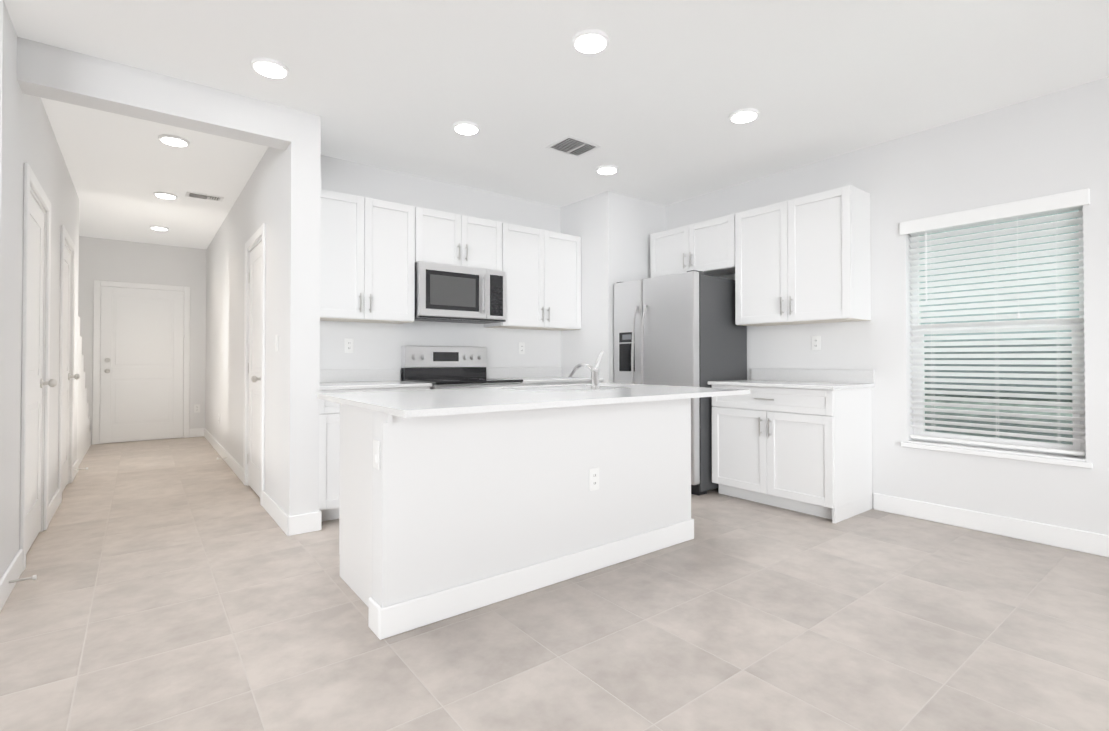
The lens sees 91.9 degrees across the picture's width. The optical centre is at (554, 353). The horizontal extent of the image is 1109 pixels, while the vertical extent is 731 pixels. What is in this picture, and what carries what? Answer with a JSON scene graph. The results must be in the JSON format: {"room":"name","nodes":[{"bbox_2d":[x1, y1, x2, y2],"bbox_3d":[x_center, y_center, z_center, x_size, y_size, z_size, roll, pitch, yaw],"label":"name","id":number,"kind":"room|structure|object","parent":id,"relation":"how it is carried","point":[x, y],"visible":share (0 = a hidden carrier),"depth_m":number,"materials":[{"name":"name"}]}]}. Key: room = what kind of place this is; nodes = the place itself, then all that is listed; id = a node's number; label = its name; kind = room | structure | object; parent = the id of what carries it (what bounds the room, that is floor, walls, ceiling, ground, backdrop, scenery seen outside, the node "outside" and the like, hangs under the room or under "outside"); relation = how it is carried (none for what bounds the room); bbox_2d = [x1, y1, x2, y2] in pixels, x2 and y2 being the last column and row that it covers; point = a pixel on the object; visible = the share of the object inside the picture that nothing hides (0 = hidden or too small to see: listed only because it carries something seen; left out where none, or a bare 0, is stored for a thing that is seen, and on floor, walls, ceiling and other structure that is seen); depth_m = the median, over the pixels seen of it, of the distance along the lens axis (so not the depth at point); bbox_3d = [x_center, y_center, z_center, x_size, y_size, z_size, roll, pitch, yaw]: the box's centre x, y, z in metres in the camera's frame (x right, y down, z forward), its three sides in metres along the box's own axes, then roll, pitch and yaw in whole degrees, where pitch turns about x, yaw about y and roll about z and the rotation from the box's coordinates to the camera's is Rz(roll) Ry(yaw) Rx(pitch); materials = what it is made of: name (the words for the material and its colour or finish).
{"room":"kitchen","nodes":[
{"label":"kitchen","id":0,"kind":"room"},
{"bbox_2d":[0,0,78,578],"bbox_3d":[-3.581,-0.197,3.750,0.120,2.660,3.700,1,-1,-38],"label":"wall","id":1,"kind":"structure","parent":0,"point":[27,134],"depth_m":2.61,"materials":[{"name":"paint"}]},
{"bbox_2d":[0,580,7,610],"bbox_3d":[-3.775,1.045,1.239,3.509,0.120,0.014,1,-1,-38],"label":"baseboard","id":2,"kind":"structure","parent":1,"relation":"attached to","point":[3,583],"depth_m":2.36,"materials":[{"name":"white wood"}]},
{"bbox_2d":[0,549,27,596],"bbox_3d":[-2.573,1.060,2.537,0.019,0.120,0.530,1,-1,-38],"label":"baseboard","id":3,"kind":"structure","parent":1,"relation":"attached to","point":[13,572],"depth_m":2.55,"materials":[{"name":"white wood"}]},
{"bbox_2d":[19,162,50,570],"bbox_3d":[-3.060,0.071,3.088,0.137,2.110,0.920,1,-1,-38],"label":"door frame","id":4,"kind":"structure","parent":1,"relation":"attached to","point":[29,178],"depth_m":2.82,"materials":[{"name":"white wood"}]},
{"bbox_2d":[26,193,56,553],"bbox_3d":[-3.006,0.111,3.122,0.112,2.007,0.750,1,-1,-38],"label":"hall door","id":5,"kind":"structure","parent":1,"relation":"in","point":[36,382],"depth_m":3.18,"materials":[{"name":"white wood"}]},
{"bbox_2d":[48,489,59,524],"bbox_3d":[-3.513,1.074,3.757,0.014,0.120,0.710,1,-1,-38],"label":"baseboard","id":6,"kind":"structure","parent":1,"relation":"attached to","point":[54,503],"depth_m":3.73,"materials":[{"name":"white wood"}]},
{"bbox_2d":[58,225,74,503],"bbox_3d":[-4.063,0.086,4.386,0.137,2.110,0.940,1,-1,-38],"label":"door frame","id":7,"kind":"structure","parent":1,"relation":"attached to","point":[64,236],"depth_m":4.36,"materials":[{"name":"white wood"}]},
{"bbox_2d":[62,246,79,491],"bbox_3d":[-4.008,0.126,4.420,0.112,2.007,0.770,1,-1,-38],"label":"hall door","id":8,"kind":"structure","parent":1,"relation":"in","point":[67,376],"depth_m":4.52,"materials":[{"name":"white wood"}]},
{"bbox_2d":[73,459,79,479],"bbox_3d":[-4.482,1.088,5.011,0.015,0.120,0.580,1,-1,-38],"label":"baseboard","id":9,"kind":"structure","parent":1,"relation":"attached to","point":[75,466],"depth_m":5.00,"materials":[{"name":"white wood"}]},
{"bbox_2d":[78,236,205,444],"bbox_3d":[-5.856,-0.159,7.021,2.510,2.660,0.120,1,-1,-38],"label":"wall","id":10,"kind":"structure","parent":0,"point":[101,259],"depth_m":7.25,"materials":[{"name":"paint"}]},
{"bbox_2d":[92,280,189,444],"bbox_3d":[-5.514,0.118,7.196,1.030,2.110,0.018,1,-1,-38],"label":"door frame","id":11,"kind":"structure","parent":10,"relation":"attached to","point":[97,284],"depth_m":7.03,"materials":[{"name":"white wood"}]},
{"bbox_2d":[100,286,183,442],"bbox_3d":[-5.490,0.148,7.165,0.882,2.024,0.089,1,-1,-38],"label":"door","id":12,"kind":"structure","parent":10,"relation":"in","point":[141,365],"depth_m":7.18,"materials":[{"name":"white wood"}]},
{"bbox_2d":[194,404,199,412],"bbox_3d":[-5.037,0.777,7.561,0.070,0.114,0.008,1,-1,-38],"label":"outlet","id":13,"kind":"object","parent":10,"relation":"attached to","point":[196,408],"visible":1,"depth_m":7.56,"materials":[{"name":"white plastic"}]},
{"bbox_2d":[17,37,291,149],"bbox_3d":[-2.180,-1.430,3.048,1.222,0.210,0.173,1,-1,-38],"label":"header beam","id":14,"kind":"structure","parent":0,"point":[46,71],"depth_m":2.93,"materials":[{"name":"paint"}]},
{"bbox_2d":[205,109,320,515],"bbox_3d":[-3.235,-0.176,5.540,0.173,2.660,5.430,1,-1,-38],"label":"wall","id":15,"kind":"structure","parent":0,"point":[280,195],"depth_m":3.58,"materials":[{"name":"paint"}]},
{"bbox_2d":[200,428,242,481],"bbox_3d":[-3.850,1.101,6.150,0.037,0.120,3.690,1,-1,-38],"label":"baseboard","id":16,"kind":"structure","parent":15,"relation":"attached to","point":[232,463],"depth_m":5.76,"materials":[{"name":"white wood"}]},
{"bbox_2d":[247,241,261,496],"bbox_3d":[-2.447,0.125,4.353,0.112,2.007,0.730,1,-1,-38],"label":"hall door","id":17,"kind":"structure","parent":15,"relation":"in","point":[254,430],"depth_m":4.40,"materials":[{"name":"white wood"}]},
{"bbox_2d":[243,223,265,505],"bbox_3d":[-2.372,0.086,4.403,0.188,2.110,0.900,1,-1,-38],"label":"door frame","id":18,"kind":"structure","parent":15,"relation":"attached to","point":[258,236],"depth_m":4.28,"materials":[{"name":"white wood"}]},
{"bbox_2d":[275,335,277,351],"bbox_3d":[-1.887,-0.068,3.642,0.010,0.114,0.070,1,-1,-38],"label":"light switch","id":19,"kind":"object","parent":15,"relation":"attached to","point":[276,346],"visible":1,"depth_m":3.63,"materials":[{"name":"white plastic"}]},
{"bbox_2d":[262,490,295,535],"bbox_3d":[-1.902,1.072,3.647,0.014,0.120,0.854,1,-1,-38],"label":"baseboard","id":20,"kind":"structure","parent":15,"relation":"attached to","point":[287,523],"depth_m":3.49,"materials":[{"name":"white wood"}]},
{"bbox_2d":[320,155,560,380],"bbox_3d":[-0.648,-0.182,5.056,3.330,2.660,0.120,1,-1,-38],"label":"wall","id":21,"kind":"structure","parent":0,"point":[378,345],"depth_m":4.64,"materials":[{"name":"paint"}]},
{"bbox_2d":[344,338,353,352],"bbox_3d":[-1.616,-0.061,4.223,0.070,0.114,0.008,1,-1,-38],"label":"electrical outlet","id":22,"kind":"object","parent":21,"relation":"attached to","point":[349,345],"visible":1,"depth_m":4.22,"materials":[{"name":"white plastic"}]},
{"bbox_2d":[320,189,415,323],"bbox_3d":[-1.510,-0.707,4.110,0.791,0.910,0.327,1,-1,-38],"label":"upper cabinet","id":23,"kind":"object","parent":21,"relation":"attached to","point":[372,251],"depth_m":3.99,"materials":[{"name":"white wood"}]},
{"bbox_2d":[320,367,561,382],"bbox_3d":[-0.923,0.180,4.747,2.510,0.100,0.020,1,-1,-38],"label":"backsplash","id":24,"kind":"structure","parent":21,"relation":"attached to","point":[327,375],"depth_m":4.40,"materials":[{"name":"white stone"}]},
{"bbox_2d":[416,207,503,270],"bbox_3d":[-0.876,-0.938,4.602,0.802,0.437,0.327,1,-1,-38],"label":"upper cabinet","id":25,"kind":"object","parent":21,"relation":"attached to","point":[442,237],"depth_m":4.46,"materials":[{"name":"white wood"}]},
{"bbox_2d":[415,261,505,323],"bbox_3d":[-0.840,-0.494,4.551,0.792,0.442,0.442,1,-1,-38],"label":"microwave","id":26,"kind":"object","parent":25,"relation":"attached to","point":[453,293],"visible":0.98,"depth_m":4.39,"materials":[{"name":"silver metal"}]},
{"bbox_2d":[519,342,524,353],"bbox_3d":[-0.319,-0.050,5.226,0.070,0.114,0.008,1,-1,-38],"label":"electrical outlet","id":27,"kind":"object","parent":21,"relation":"attached to","point":[521,347],"visible":1,"depth_m":5.22,"materials":[{"name":"white plastic"}]},
{"bbox_2d":[484,223,580,330],"bbox_3d":[-0.196,-0.695,5.125,0.909,0.910,0.327,1,-1,-38],"label":"upper cabinet","id":28,"kind":"object","parent":21,"relation":"attached to","point":[542,268],"depth_m":4.98,"materials":[{"name":"white wood"}]},
{"bbox_2d":[0,436,1108,730],"bbox_3d":[-1.731,1.169,2.510,8.600,0.100,12.600,1,-1,-38],"label":"floor","id":29,"kind":"structure","parent":0,"point":[182,584],"depth_m":2.14,"materials":[{"name":"tile"}]},
{"bbox_2d":[77,316,90,466],"bbox_3d":[-5.696,0.397,5.765,0.985,1.520,1.955,1,-1,-38],"label":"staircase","id":30,"kind":"structure","parent":29,"relation":"on","point":[83,434],"depth_m":5.71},
{"bbox_2d":[319,387,429,521],"bbox_3d":[-1.422,0.691,3.984,0.795,0.888,0.607,1,-1,-38],"label":"base cabinet","id":31,"kind":"object","parent":29,"relation":"on","point":[329,412],"depth_m":3.56,"materials":[{"name":"white wood"}]},
{"bbox_2d":[320,379,431,390],"bbox_3d":[-1.412,0.234,3.976,0.795,0.025,0.642,1,-1,-38],"label":"countertop","id":32,"kind":"structure","parent":31,"relation":"on","point":[374,383],"depth_m":3.77,"materials":[{"name":"white stone"}]},
{"bbox_2d":[401,346,522,388],"bbox_3d":[-0.751,0.539,4.422,0.780,1.205,0.720,1,-1,-38],"label":"range","id":33,"kind":"object","parent":29,"relation":"on","point":[446,367],"visible":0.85,"depth_m":4.55,"materials":[{"name":"silver metal"}]},
{"bbox_2d":[321,386,693,639],"bbox_3d":[-0.144,0.680,2.976,1.933,0.889,0.829,1,-1,-38],"label":"kitchen island","id":34,"kind":"object","parent":29,"relation":"on","point":[462,500],"depth_m":2.49,"materials":[{"name":"paint"}]},
{"bbox_2d":[373,439,379,469],"bbox_3d":[-0.718,0.405,2.152,0.010,0.114,0.070,1,-1,-38],"label":"light switch","id":35,"kind":"object","parent":34,"relation":"attached to","point":[376,454],"visible":1,"depth_m":2.14,"materials":[{"name":"white plastic"}]},
{"bbox_2d":[349,386,749,417],"bbox_3d":[0.130,0.219,2.721,2.090,0.025,0.600,1,-1,-38],"label":"island countertop","id":36,"kind":"structure","parent":34,"relation":"on","point":[437,405],"depth_m":2.42,"materials":[{"name":"white stone"}]},
{"bbox_2d":[589,467,598,490],"bbox_3d":[0.207,0.652,2.780,0.070,0.114,0.008,1,-1,-38],"label":"outlet","id":37,"kind":"object","parent":34,"relation":"attached to","point":[593,478],"visible":1,"depth_m":2.77,"materials":[{"name":"white plastic"}]},
{"bbox_2d":[522,383,590,385],"bbox_3d":[-0.113,0.703,4.996,0.915,0.888,0.607,1,-1,-38],"label":"base cabinet","id":38,"kind":"object","parent":29,"relation":"on","point":[523,384],"depth_m":4.65,"materials":[{"name":"white wood"}]},
{"bbox_2d":[520,375,602,382],"bbox_3d":[-0.102,0.245,4.987,0.915,0.025,0.642,1,-1,-38],"label":"countertop","id":39,"kind":"structure","parent":38,"relation":"on","point":[538,378],"depth_m":4.81,"materials":[{"name":"white stone"}]},
{"bbox_2d":[614,270,746,495],"bbox_3d":[1.091,0.243,4.809,0.816,1.805,0.910,1,-1,-38],"label":"fridge","id":40,"kind":"object","parent":29,"relation":"on","point":[681,329],"visible":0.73,"depth_m":4.46,"materials":[{"name":"silver metal"}]},
{"bbox_2d":[708,368,874,522],"bbox_3d":[1.781,0.629,4.101,0.637,1.014,0.990,1,-1,-38],"label":"base cabinet","id":41,"kind":"object","parent":29,"relation":"on","point":[798,440],"visible":1,"depth_m":3.85,"materials":[{"name":"white wood"}]},
{"bbox_2d":[4,0,1108,248],"bbox_3d":[-1.731,-1.591,2.541,8.600,0.100,12.600,1,-1,-38],"label":"ceiling","id":42,"kind":"structure","parent":0,"point":[653,96],"depth_m":3.03,"materials":[{"name":"paint"}]},
{"bbox_2d":[150,225,168,230],"bbox_3d":[-4.691,-1.485,6.370,0.184,0.020,0.184,1,-1,-38],"label":"recessed light","id":43,"kind":"object","parent":42,"relation":"in","point":[161,228],"visible":1,"depth_m":6.34,"materials":[{"name":"white plastic"}]},
{"bbox_2d":[154,192,176,198],"bbox_3d":[-3.698,-1.500,5.103,0.184,0.020,0.184,1,-1,-38],"label":"recessed light","id":44,"kind":"object","parent":42,"relation":"in","point":[165,195],"visible":1,"depth_m":5.07,"materials":[{"name":"white plastic"}]},
{"bbox_2d":[158,134,189,146],"bbox_3d":[-2.714,-1.514,3.829,0.184,0.020,0.184,1,-1,-38],"label":"recessed light","id":45,"kind":"object","parent":42,"relation":"in","point":[173,140],"visible":1,"depth_m":3.81,"materials":[{"name":"white plastic"}]},
{"bbox_2d":[185,191,223,201],"bbox_3d":[-3.363,-1.501,5.159,0.300,0.017,0.170,1,-1,-38],"label":"ceiling vent","id":46,"kind":"object","parent":42,"relation":"in","point":[204,196],"visible":1,"depth_m":5.14,"materials":[{"name":"white metal"}]},
{"bbox_2d":[251,57,288,78],"bbox_3d":[-1.524,-1.525,2.878,0.184,0.020,0.184,1,-1,-38],"label":"recessed light","id":47,"kind":"object","parent":42,"relation":"in","point":[270,68],"visible":0.98,"depth_m":2.85,"materials":[{"name":"white plastic"}]},
{"bbox_2d":[453,121,479,134],"bbox_3d":[-0.595,-1.517,3.621,0.184,0.020,0.184,1,-1,-38],"label":"recessed light","id":48,"kind":"object","parent":42,"relation":"in","point":[465,128],"visible":0.94,"depth_m":3.60,"materials":[{"name":"white plastic"}]},
{"bbox_2d":[545,135,601,156],"bbox_3d":[0.139,-1.515,3.948,0.320,0.017,0.270,1,-1,-38],"label":"ceiling vent","id":49,"kind":"object","parent":42,"relation":"in","point":[572,146],"visible":1,"depth_m":3.93,"materials":[{"name":"white metal"}]},
{"bbox_2d":[572,29,608,54],"bbox_3d":[0.177,-1.528,2.638,0.184,0.020,0.184,1,-1,-38],"label":"recessed light","id":50,"kind":"object","parent":42,"relation":"in","point":[591,41],"visible":0.9,"depth_m":2.62,"materials":[{"name":"white plastic"}]},
{"bbox_2d":[596,165,617,174],"bbox_3d":[0.434,-1.508,4.416,0.184,0.020,0.184,1,-1,-38],"label":"recessed light","id":51,"kind":"object","parent":42,"relation":"in","point":[607,169],"visible":1,"depth_m":4.38,"materials":[{"name":"white plastic"}]},
{"bbox_2d":[729,108,758,123],"bbox_3d":[1.214,-1.519,3.439,0.184,0.020,0.184,1,-1,-38],"label":"recessed light","id":52,"kind":"object","parent":42,"relation":"in","point":[744,115],"visible":0.98,"depth_m":3.42,"materials":[{"name":"white plastic"}]},
{"bbox_2d":[561,191,665,382],"bbox_3d":[0.603,-0.176,5.498,0.810,2.660,0.710,1,-1,-38],"label":"wall","id":53,"kind":"structure","parent":0,"point":[613,230],"depth_m":5.16,"materials":[{"name":"paint"}]},
{"bbox_2d":[666,77,1108,534],"bbox_3d":[3.021,-0.203,3.196,0.200,2.660,7.550,1,-1,-38],"label":"wall","id":54,"kind":"structure","parent":0,"point":[1051,144],"depth_m":3.54,"materials":[{"name":"paint"}]},
{"bbox_2d":[650,214,733,277],"bbox_3d":[1.342,-0.940,4.940,0.327,0.445,0.932,1,-1,-38],"label":"upper cabinet","id":55,"kind":"object","parent":54,"relation":"attached to","point":[707,246],"depth_m":4.79,"materials":[{"name":"white wood"}]},
{"bbox_2d":[734,185,870,326],"bbox_3d":[1.911,-0.706,4.202,0.327,0.930,0.920,1,-1,-38],"label":"upper cabinet","id":56,"kind":"object","parent":54,"relation":"attached to","point":[804,260],"depth_m":4.00,"materials":[{"name":"white wood"}]},
{"bbox_2d":[812,336,820,349],"bbox_3d":[2.071,-0.081,4.250,0.008,0.114,0.070,1,-1,-38],"label":"outlet","id":57,"kind":"object","parent":54,"relation":"attached to","point":[816,342],"visible":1,"depth_m":4.25,"materials":[{"name":"white plastic"}]},
{"bbox_2d":[873,493,1108,556],"bbox_3d":[3.784,1.054,2.018,0.014,0.120,4.775,1,-1,-38],"label":"baseboard","id":58,"kind":"structure","parent":54,"relation":"attached to","point":[1072,539],"depth_m":3.33,"materials":[{"name":"white wood"}]},
{"bbox_2d":[901,440,1092,467],"bbox_3d":[2.769,0.628,3.418,0.145,0.040,0.955,1,-1,-38],"label":"window sill","id":59,"kind":"structure","parent":54,"relation":"attached to","point":[1020,455],"depth_m":3.33,"materials":[{"name":"white wood"}]},
{"bbox_2d":[912,209,1085,456],"bbox_3d":[2.834,-0.150,3.478,0.080,1.538,0.893,1,-1,-38],"label":"window","id":60,"kind":"structure","parent":54,"relation":"in","point":[1078,446],"depth_m":3.41,"materials":[{"name":"white plastic"}]},
{"bbox_2d":[899,188,1089,455],"bbox_3d":[2.759,-0.168,3.420,0.109,1.515,0.955,1,-1,-38],"label":"window blinds","id":61,"kind":"object","parent":60,"relation":"attached to","point":[1048,205],"visible":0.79,"depth_m":3.38,"materials":[{"name":"white plastic"}]},
{"label":"outside","id":62,"kind":"structure","parent":0,"visible":0},
{"bbox_2d":[920,210,1078,443],"bbox_3d":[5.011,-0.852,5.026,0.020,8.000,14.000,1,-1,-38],"label":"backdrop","id":63,"kind":"structure","parent":62,"point":[1006,398],"depth_m":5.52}
]}

